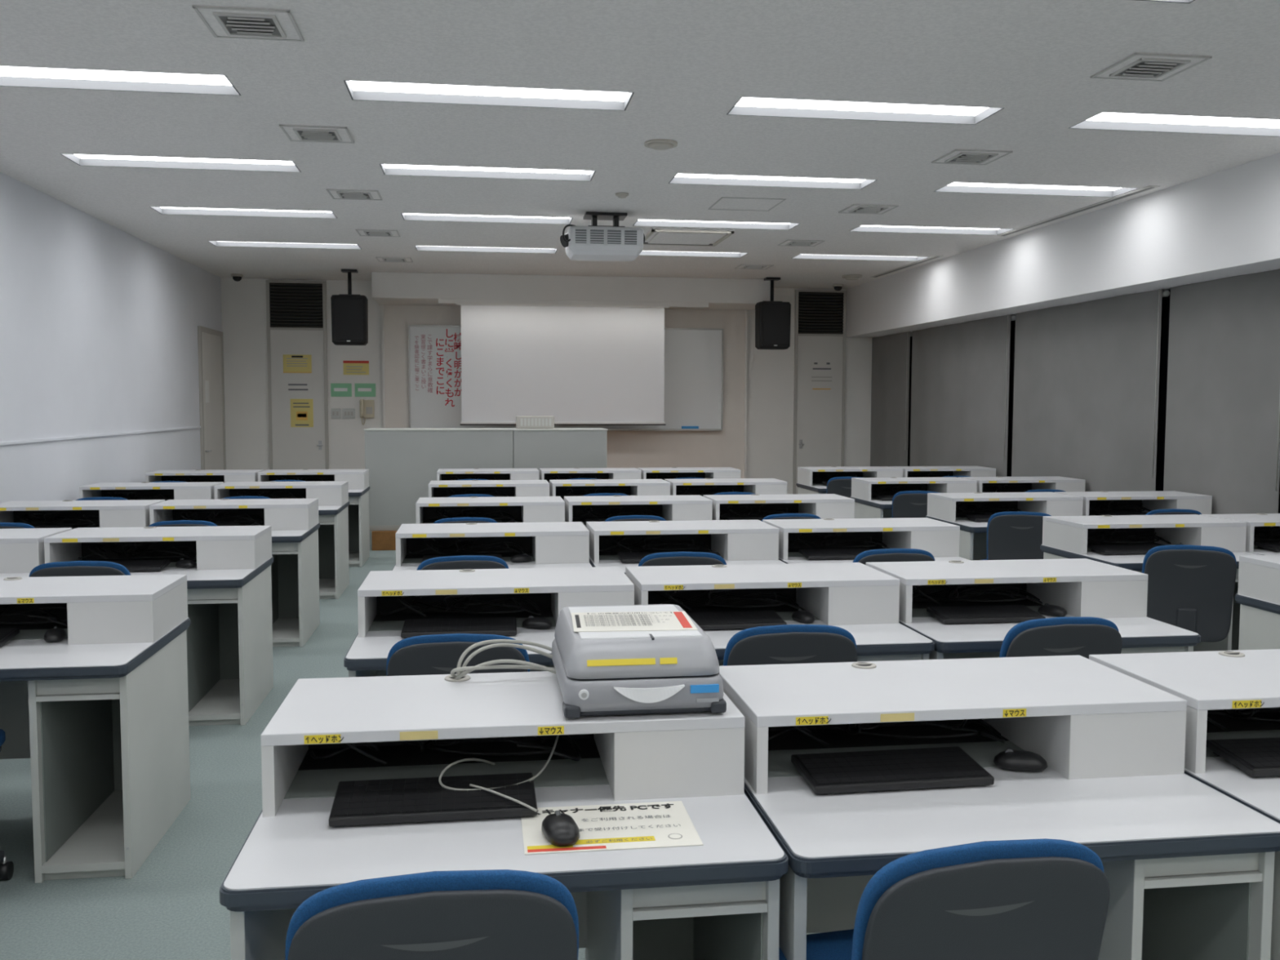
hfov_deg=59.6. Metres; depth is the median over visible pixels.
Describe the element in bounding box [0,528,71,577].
desk
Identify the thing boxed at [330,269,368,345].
wall speaker
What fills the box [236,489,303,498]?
cable
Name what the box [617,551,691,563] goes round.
keyboard
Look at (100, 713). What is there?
desk
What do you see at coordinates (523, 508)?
desk
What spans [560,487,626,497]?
cable
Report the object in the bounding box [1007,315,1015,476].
window
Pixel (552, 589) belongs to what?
desk
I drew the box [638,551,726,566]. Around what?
office chair
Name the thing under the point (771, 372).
wall
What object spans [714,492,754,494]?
office chair
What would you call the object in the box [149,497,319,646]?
desk
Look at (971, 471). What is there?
desk
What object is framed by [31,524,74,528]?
keyboard
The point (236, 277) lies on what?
dome camera
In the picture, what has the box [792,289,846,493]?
door
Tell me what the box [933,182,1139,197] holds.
recessed light
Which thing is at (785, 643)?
office chair
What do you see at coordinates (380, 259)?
ceiling vent
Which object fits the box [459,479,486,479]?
office chair
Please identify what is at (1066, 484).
desk
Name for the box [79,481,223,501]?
desk
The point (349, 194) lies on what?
ceiling vent
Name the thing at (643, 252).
recessed light
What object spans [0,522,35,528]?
office chair
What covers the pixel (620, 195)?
ceiling sensor
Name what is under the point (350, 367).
notice
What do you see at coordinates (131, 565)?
keyboard
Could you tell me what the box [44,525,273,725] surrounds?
desk
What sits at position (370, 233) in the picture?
ceiling vent
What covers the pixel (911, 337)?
window
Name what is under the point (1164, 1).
recessed light
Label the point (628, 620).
instruction sheet
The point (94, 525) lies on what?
computer mouse
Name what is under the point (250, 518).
cable
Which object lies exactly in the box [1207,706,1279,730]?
cable
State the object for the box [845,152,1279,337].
ceiling soffit
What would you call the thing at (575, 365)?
projection screen
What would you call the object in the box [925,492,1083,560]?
desk
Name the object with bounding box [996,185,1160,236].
ceiling vent
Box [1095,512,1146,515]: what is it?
keyboard
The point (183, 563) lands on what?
computer mouse
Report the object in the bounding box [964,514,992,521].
keyboard
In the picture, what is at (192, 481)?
cable
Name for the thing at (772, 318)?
wall speaker
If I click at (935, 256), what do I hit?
ceiling vent
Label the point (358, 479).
desk
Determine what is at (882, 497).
keyboard
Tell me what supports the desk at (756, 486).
on the floor
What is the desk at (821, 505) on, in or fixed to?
on the floor
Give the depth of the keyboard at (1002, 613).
4.22 m
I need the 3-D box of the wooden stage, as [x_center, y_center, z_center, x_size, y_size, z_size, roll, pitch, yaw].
[-0.674,0.513,13.306,4.640,0.200,2.970,0,4,-8]
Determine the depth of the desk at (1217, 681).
2.60 m
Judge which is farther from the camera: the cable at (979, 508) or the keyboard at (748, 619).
the cable at (979, 508)
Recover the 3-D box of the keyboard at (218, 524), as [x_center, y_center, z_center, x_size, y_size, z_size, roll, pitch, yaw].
[-2.788,0.303,7.149,0.400,0.035,0.175,0,4,-7]
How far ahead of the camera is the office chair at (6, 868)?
3.55 m
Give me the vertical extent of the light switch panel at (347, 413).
0.130 m
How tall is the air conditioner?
0.029 m
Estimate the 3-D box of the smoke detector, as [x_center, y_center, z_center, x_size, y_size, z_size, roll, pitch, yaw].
[2.573,-2.456,13.556,0.240,0.049,0.240,0,4,-8]
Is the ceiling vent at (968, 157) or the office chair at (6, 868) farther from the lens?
the ceiling vent at (968, 157)
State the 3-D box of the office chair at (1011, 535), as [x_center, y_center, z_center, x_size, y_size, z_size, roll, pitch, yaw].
[2.503,0.602,7.447,0.492,0.836,0.597,1,4,12]
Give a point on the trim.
(49, 439)
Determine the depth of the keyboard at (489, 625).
3.95 m
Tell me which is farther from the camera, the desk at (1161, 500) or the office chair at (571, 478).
the office chair at (571, 478)
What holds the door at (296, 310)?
in the wall at (771, 372)
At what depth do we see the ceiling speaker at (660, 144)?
6.65 m
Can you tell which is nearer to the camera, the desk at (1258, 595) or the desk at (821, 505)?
the desk at (1258, 595)
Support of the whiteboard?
attached to the wall at (771, 372)
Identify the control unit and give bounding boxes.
[515,415,554,428]
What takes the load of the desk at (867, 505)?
on the floor
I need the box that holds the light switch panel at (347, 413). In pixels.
[331,408,355,418]
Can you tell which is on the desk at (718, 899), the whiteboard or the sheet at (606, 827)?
the sheet at (606, 827)
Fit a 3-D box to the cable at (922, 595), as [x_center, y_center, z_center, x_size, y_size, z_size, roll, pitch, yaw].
[1.300,0.453,4.510,0.607,0.087,0.241,0,4,-8]
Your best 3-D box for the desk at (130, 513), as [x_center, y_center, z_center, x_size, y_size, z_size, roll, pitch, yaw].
[-3.621,0.591,7.078,0.994,0.874,0.790,0,4,-8]
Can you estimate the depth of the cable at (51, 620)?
4.00 m
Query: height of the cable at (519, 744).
0.087 m
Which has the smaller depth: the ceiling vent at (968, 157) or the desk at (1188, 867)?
the desk at (1188, 867)
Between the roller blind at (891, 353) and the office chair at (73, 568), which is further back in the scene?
the roller blind at (891, 353)
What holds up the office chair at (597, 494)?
on the floor
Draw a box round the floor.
[0,531,822,959]
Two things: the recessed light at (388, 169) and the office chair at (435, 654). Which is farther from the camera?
the recessed light at (388, 169)
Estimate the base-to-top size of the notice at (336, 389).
0.170 m
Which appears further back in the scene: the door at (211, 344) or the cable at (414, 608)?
the door at (211, 344)
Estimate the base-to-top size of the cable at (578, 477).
0.087 m
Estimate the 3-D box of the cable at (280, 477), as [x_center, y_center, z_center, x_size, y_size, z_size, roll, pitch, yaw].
[-3.277,0.012,10.801,0.607,0.087,0.241,0,4,-8]
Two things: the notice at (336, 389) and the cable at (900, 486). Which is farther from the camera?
the notice at (336, 389)
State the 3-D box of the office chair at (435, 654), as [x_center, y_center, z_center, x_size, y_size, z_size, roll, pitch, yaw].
[-0.558,0.855,3.599,0.492,0.836,0.597,0,4,-4]
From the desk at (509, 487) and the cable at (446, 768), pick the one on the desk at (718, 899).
the cable at (446, 768)
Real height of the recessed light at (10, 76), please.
0.052 m
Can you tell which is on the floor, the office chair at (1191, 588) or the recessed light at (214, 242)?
the office chair at (1191, 588)
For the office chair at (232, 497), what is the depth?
8.18 m
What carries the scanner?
on the desk at (718, 899)
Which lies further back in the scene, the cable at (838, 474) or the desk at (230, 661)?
the cable at (838, 474)
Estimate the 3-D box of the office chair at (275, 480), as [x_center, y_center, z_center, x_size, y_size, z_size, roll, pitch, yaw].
[-3.146,0.399,10.203,0.492,0.836,0.597,0,4,-4]
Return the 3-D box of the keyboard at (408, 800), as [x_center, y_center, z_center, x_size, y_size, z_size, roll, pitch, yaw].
[-0.413,0.642,2.257,0.400,0.035,0.175,0,4,-9]
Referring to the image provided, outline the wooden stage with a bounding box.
[371,530,397,551]
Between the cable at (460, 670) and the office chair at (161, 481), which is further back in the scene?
the office chair at (161, 481)
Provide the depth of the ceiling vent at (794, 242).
10.75 m
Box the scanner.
[551,604,726,718]
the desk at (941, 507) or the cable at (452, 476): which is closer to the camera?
the desk at (941, 507)
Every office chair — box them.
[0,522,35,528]
[0,728,13,879]
[28,560,130,577]
[75,497,128,500]
[148,520,217,526]
[151,480,186,482]
[222,496,270,498]
[275,480,305,481]
[284,869,578,959]
[386,633,529,675]
[417,555,508,569]
[433,517,497,523]
[448,493,494,497]
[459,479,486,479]
[566,478,596,479]
[583,493,627,496]
[604,515,666,521]
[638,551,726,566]
[674,477,702,479]
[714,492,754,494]
[723,624,857,666]
[761,513,821,521]
[778,838,1109,959]
[826,476,857,497]
[853,548,934,564]
[892,490,939,518]
[941,475,968,477]
[980,511,1050,559]
[999,617,1122,658]
[1025,488,1065,492]
[1142,545,1236,642]
[1145,508,1201,515]
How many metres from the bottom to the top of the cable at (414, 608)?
0.087 m
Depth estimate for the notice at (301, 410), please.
14.24 m
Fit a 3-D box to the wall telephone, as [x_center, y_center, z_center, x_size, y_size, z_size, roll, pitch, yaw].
[-3.504,-0.871,14.333,0.180,0.333,0.084,0,4,-8]
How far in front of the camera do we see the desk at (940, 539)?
6.01 m
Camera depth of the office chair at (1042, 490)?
9.05 m
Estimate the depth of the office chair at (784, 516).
6.98 m
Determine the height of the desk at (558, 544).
0.874 m
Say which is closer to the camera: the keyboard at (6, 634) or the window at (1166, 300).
the keyboard at (6, 634)
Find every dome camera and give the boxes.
[231,273,243,281]
[832,284,843,291]
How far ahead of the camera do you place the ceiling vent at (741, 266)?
12.63 m
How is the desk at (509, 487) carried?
on the floor
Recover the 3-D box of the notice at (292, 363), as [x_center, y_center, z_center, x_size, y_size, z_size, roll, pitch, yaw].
[-4.352,-1.476,14.191,0.350,0.230,0.006,0,4,-8]
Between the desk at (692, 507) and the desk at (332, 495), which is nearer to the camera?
the desk at (692, 507)
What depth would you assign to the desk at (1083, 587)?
4.29 m
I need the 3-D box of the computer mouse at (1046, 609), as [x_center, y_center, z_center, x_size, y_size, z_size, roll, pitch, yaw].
[1.606,0.503,4.351,0.066,0.041,0.116,-3,5,-38]
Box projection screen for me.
[455,303,669,425]
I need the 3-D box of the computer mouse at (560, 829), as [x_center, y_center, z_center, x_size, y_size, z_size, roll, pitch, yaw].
[-0.150,0.651,2.104,0.066,0.041,0.116,-1,4,-17]
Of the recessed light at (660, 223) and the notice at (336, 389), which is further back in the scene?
the notice at (336, 389)
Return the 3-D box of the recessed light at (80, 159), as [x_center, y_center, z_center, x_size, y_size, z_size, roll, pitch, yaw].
[-2.978,-2.099,7.312,1.424,0.052,0.360,0,4,-8]
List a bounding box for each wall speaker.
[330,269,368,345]
[755,276,791,349]
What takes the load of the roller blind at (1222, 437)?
hanging from the ceiling
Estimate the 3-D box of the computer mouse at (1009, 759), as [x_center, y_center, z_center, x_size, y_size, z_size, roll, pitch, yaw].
[0.855,0.626,2.512,0.116,0.041,0.066,1,4,13]
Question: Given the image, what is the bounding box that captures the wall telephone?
[359,399,374,425]
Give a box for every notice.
[283,354,311,373]
[284,377,311,391]
[290,399,313,426]
[330,383,351,396]
[342,360,368,374]
[355,383,375,396]
[809,360,833,396]
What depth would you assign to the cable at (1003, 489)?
9.98 m
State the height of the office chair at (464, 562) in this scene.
0.836 m
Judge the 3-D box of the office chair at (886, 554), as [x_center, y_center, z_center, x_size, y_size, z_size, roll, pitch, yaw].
[1.157,0.725,5.586,0.492,0.836,0.597,-1,4,-10]
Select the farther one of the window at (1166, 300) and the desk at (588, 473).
the desk at (588, 473)
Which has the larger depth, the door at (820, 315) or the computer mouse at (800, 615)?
the door at (820, 315)
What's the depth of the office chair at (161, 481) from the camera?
9.74 m
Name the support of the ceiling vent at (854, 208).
in the ceiling
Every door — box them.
[197,325,226,470]
[266,280,328,469]
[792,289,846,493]
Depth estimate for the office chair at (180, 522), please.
6.47 m
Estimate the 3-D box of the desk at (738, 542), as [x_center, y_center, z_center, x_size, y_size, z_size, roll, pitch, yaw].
[0.237,0.683,5.886,0.994,0.874,0.790,0,4,-8]
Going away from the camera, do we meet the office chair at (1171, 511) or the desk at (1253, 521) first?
the desk at (1253, 521)
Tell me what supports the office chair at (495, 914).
on the floor
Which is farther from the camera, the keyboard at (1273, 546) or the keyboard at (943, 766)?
the keyboard at (1273, 546)
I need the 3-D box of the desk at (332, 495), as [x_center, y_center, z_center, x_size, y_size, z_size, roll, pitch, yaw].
[-2.870,0.468,8.917,0.994,0.874,0.790,0,4,-8]
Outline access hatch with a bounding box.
[707,196,786,211]
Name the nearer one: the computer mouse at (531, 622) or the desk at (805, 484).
the computer mouse at (531, 622)
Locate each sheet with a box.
[520,800,703,854]
[571,611,697,631]
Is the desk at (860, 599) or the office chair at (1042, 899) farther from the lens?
the desk at (860, 599)
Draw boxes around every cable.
[0,604,67,626]
[106,491,173,500]
[166,477,221,482]
[180,509,263,523]
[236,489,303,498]
[275,476,329,481]
[310,734,581,764]
[379,594,541,616]
[425,506,515,519]
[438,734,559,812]
[442,488,507,497]
[448,475,501,479]
[450,639,555,679]
[548,475,600,483]
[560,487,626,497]
[572,506,659,519]
[648,474,695,479]
[653,589,799,610]
[677,486,738,495]
[768,719,1005,746]
[812,473,858,481]
[871,485,926,494]
[907,472,949,477]
[912,584,1043,604]
[955,502,1022,514]
[982,484,1031,492]
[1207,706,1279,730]
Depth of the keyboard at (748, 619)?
4.09 m
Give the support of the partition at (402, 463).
on the wooden stage
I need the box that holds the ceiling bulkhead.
[371,271,770,310]
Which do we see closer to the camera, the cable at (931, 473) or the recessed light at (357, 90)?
the recessed light at (357, 90)
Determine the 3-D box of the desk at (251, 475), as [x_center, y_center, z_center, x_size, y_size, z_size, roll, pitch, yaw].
[-4.100,0.359,10.477,0.994,0.874,0.790,0,4,-8]
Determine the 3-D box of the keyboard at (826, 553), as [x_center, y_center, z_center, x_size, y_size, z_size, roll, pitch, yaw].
[1.065,0.394,5.963,0.400,0.035,0.175,0,4,-9]
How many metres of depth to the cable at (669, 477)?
11.29 m
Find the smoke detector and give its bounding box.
[841,274,862,279]
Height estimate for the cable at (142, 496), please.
0.087 m
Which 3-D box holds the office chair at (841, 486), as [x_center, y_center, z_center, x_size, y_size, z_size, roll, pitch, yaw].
[2.034,0.369,10.848,0.492,0.836,0.597,1,4,12]
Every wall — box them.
[0,172,222,502]
[220,277,872,493]
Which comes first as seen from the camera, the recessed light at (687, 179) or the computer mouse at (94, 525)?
the computer mouse at (94, 525)
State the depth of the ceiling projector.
9.06 m
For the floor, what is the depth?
3.68 m
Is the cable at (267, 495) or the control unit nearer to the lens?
the cable at (267, 495)
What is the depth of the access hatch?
8.73 m
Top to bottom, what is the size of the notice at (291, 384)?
0.180 m
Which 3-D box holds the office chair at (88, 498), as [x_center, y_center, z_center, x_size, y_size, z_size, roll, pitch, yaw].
[-3.936,0.522,8.356,0.493,0.836,0.597,-1,4,-10]
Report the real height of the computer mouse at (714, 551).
0.041 m
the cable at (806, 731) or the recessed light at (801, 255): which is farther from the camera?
the recessed light at (801, 255)
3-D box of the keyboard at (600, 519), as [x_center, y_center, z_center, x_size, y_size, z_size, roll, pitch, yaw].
[-0.164,0.285,7.518,0.400,0.035,0.175,0,4,-7]
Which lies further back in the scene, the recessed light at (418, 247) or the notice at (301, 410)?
the notice at (301, 410)
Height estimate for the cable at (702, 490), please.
0.087 m
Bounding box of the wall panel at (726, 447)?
[381,304,747,478]
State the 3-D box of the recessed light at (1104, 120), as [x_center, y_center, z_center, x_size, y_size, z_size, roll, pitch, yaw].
[3.150,-2.010,6.244,1.424,0.052,0.360,0,4,-8]
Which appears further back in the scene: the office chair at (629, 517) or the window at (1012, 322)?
the window at (1012, 322)
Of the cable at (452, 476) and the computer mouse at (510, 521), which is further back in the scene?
the cable at (452, 476)
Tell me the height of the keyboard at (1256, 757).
0.035 m
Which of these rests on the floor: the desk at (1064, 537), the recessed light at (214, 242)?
the desk at (1064, 537)
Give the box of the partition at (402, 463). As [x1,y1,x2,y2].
[363,427,608,531]
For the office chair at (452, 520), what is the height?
0.836 m
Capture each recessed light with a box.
[0,66,240,95]
[59,153,301,172]
[149,206,337,218]
[207,240,360,248]
[343,80,634,111]
[379,164,595,181]
[400,213,573,224]
[414,245,557,253]
[632,219,799,230]
[639,250,747,257]
[668,173,877,189]
[726,97,1004,124]
[791,253,928,261]
[850,225,1013,235]
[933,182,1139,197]
[1068,111,1279,136]
[1135,0,1195,3]
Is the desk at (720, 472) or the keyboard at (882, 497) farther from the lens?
the desk at (720, 472)
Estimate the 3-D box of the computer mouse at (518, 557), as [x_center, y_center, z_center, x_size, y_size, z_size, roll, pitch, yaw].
[-0.614,0.400,5.772,0.116,0.041,0.066,-2,5,-31]
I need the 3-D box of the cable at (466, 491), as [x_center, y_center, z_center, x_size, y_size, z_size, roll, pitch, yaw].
[-1.399,0.117,9.331,0.607,0.087,0.241,0,4,-8]
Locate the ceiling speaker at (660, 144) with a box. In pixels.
[644,138,677,150]
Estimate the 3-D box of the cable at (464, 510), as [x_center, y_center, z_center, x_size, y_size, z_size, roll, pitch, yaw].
[-1.159,0.233,7.631,0.607,0.087,0.241,0,4,-8]
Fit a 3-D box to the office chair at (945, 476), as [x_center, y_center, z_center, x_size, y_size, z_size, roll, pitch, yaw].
[3.013,0.359,11.042,0.492,0.836,0.597,0,4,-7]
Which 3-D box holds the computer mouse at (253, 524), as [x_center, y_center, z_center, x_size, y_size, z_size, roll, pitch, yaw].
[-2.492,0.295,7.242,0.066,0.041,0.116,-1,4,-20]
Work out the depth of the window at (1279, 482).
7.62 m
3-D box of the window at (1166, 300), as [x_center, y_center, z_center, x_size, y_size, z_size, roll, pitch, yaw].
[4.204,-0.323,8.800,0.058,2.348,0.700,0,4,-8]
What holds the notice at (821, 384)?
attached to the door at (820, 315)
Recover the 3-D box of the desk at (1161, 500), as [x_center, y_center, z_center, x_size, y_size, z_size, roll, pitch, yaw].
[3.646,0.542,8.099,0.994,0.874,0.790,0,4,-8]
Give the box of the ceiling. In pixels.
[0,0,1279,288]
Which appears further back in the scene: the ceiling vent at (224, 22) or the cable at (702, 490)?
the cable at (702, 490)
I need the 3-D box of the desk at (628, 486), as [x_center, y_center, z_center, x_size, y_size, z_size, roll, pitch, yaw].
[-0.242,0.451,9.286,0.994,0.874,0.790,0,4,-8]
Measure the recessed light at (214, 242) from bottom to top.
0.052 m
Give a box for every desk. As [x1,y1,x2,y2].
[0,499,164,529]
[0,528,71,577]
[0,573,191,883]
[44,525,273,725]
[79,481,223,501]
[145,469,263,482]
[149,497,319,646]
[213,480,349,599]
[219,671,788,959]
[257,469,369,567]
[343,566,634,677]
[391,521,592,570]
[415,496,564,524]
[428,480,549,497]
[436,468,538,480]
[539,467,640,482]
[549,479,670,500]
[564,494,712,526]
[586,520,786,574]
[625,562,934,666]
[637,466,740,479]
[664,478,787,496]
[702,493,854,519]
[719,654,1279,959]
[762,517,970,564]
[795,466,902,493]
[849,476,977,518]
[865,558,1200,659]
[889,466,995,477]
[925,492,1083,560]
[958,476,1085,492]
[1040,514,1260,651]
[1055,490,1212,515]
[1088,648,1279,959]
[1200,513,1279,555]
[1235,555,1279,649]
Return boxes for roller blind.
[870,331,912,466]
[910,314,1015,476]
[1011,288,1169,491]
[1163,269,1279,514]
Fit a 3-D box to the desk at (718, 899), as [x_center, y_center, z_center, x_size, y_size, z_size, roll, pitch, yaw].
[-0.274,0.922,2.348,0.994,0.874,0.790,0,4,-8]
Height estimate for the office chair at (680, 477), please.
0.836 m
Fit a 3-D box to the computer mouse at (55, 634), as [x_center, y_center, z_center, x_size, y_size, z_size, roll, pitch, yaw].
[-2.013,0.528,3.842,0.066,0.041,0.116,-1,4,-20]
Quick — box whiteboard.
[408,324,723,431]
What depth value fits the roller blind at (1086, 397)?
9.77 m
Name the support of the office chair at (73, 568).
on the floor
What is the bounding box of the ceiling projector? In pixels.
[560,211,644,261]
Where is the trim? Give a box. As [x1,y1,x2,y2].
[0,426,200,445]
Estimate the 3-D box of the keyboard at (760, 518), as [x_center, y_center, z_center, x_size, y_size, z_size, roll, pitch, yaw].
[0.807,0.278,7.658,0.400,0.035,0.175,0,4,-8]
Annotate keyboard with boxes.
[0,627,19,647]
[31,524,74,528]
[102,559,170,571]
[214,523,239,525]
[328,772,537,826]
[400,617,516,637]
[422,554,502,562]
[585,518,607,523]
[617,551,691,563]
[685,610,786,630]
[726,516,764,520]
[791,746,994,794]
[799,548,871,559]
[875,494,894,500]
[926,604,1045,623]
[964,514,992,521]
[1088,543,1158,555]
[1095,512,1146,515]
[1205,737,1279,777]
[1254,542,1279,551]
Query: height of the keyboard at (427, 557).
0.035 m
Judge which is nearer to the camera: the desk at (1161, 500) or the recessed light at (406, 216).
the desk at (1161, 500)
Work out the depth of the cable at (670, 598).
4.37 m
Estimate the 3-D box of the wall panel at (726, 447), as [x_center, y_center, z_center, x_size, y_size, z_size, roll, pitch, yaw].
[-0.937,-0.873,14.713,4.790,2.775,0.050,0,4,-8]
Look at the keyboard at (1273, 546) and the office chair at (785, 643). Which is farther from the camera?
the keyboard at (1273, 546)
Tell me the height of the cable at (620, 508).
0.087 m
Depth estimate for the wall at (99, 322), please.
9.25 m
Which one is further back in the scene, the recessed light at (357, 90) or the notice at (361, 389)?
the notice at (361, 389)
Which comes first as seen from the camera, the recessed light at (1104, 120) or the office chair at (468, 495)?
the recessed light at (1104, 120)
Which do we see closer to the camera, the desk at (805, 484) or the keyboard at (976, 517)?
the keyboard at (976, 517)
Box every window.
[907,336,912,466]
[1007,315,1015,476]
[1155,289,1170,491]
[1278,482,1279,513]
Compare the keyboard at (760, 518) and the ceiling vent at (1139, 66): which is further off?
the keyboard at (760, 518)
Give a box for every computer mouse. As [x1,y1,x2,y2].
[43,626,66,642]
[86,524,99,527]
[175,558,196,568]
[250,521,260,525]
[507,519,516,522]
[510,553,531,562]
[521,615,552,629]
[541,810,579,846]
[705,550,720,555]
[791,608,814,622]
[993,748,1047,772]
[1037,603,1066,616]
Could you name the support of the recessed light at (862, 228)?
in the ceiling
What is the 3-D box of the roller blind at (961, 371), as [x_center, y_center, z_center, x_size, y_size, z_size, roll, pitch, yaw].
[3.568,-0.590,12.620,0.104,2.338,2.599,0,4,-8]
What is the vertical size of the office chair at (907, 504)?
0.836 m
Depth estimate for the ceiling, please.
6.13 m
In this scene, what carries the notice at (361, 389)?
attached to the wall at (771, 372)
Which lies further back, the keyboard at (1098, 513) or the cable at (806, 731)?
the keyboard at (1098, 513)
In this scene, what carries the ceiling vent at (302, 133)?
in the ceiling
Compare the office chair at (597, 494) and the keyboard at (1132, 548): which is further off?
the office chair at (597, 494)
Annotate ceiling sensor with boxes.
[615,192,628,198]
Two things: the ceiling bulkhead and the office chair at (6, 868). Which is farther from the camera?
the ceiling bulkhead
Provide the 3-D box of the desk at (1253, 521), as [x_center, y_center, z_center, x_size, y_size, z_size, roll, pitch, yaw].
[3.885,0.658,6.399,0.994,0.874,0.790,0,4,-8]
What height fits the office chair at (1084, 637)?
0.836 m
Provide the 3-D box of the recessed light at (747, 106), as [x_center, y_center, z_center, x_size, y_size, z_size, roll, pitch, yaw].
[1.196,-1.996,5.970,1.424,0.052,0.360,0,4,-8]
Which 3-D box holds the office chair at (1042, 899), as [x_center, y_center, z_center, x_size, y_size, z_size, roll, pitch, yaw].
[0.480,0.965,2.025,0.492,0.836,0.597,-1,4,-13]
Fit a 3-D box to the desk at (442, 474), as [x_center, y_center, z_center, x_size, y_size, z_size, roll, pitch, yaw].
[-1.472,0.341,10.847,0.994,0.874,0.790,0,4,-8]
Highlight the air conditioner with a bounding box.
[643,227,733,246]
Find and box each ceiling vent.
[192,4,304,41]
[279,124,354,143]
[326,188,382,200]
[355,229,400,236]
[375,256,413,262]
[733,264,773,269]
[777,239,825,246]
[838,204,898,213]
[871,255,943,277]
[931,148,1012,164]
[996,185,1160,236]
[1090,52,1212,81]
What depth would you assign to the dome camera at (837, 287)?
14.52 m
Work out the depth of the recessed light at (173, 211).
9.36 m

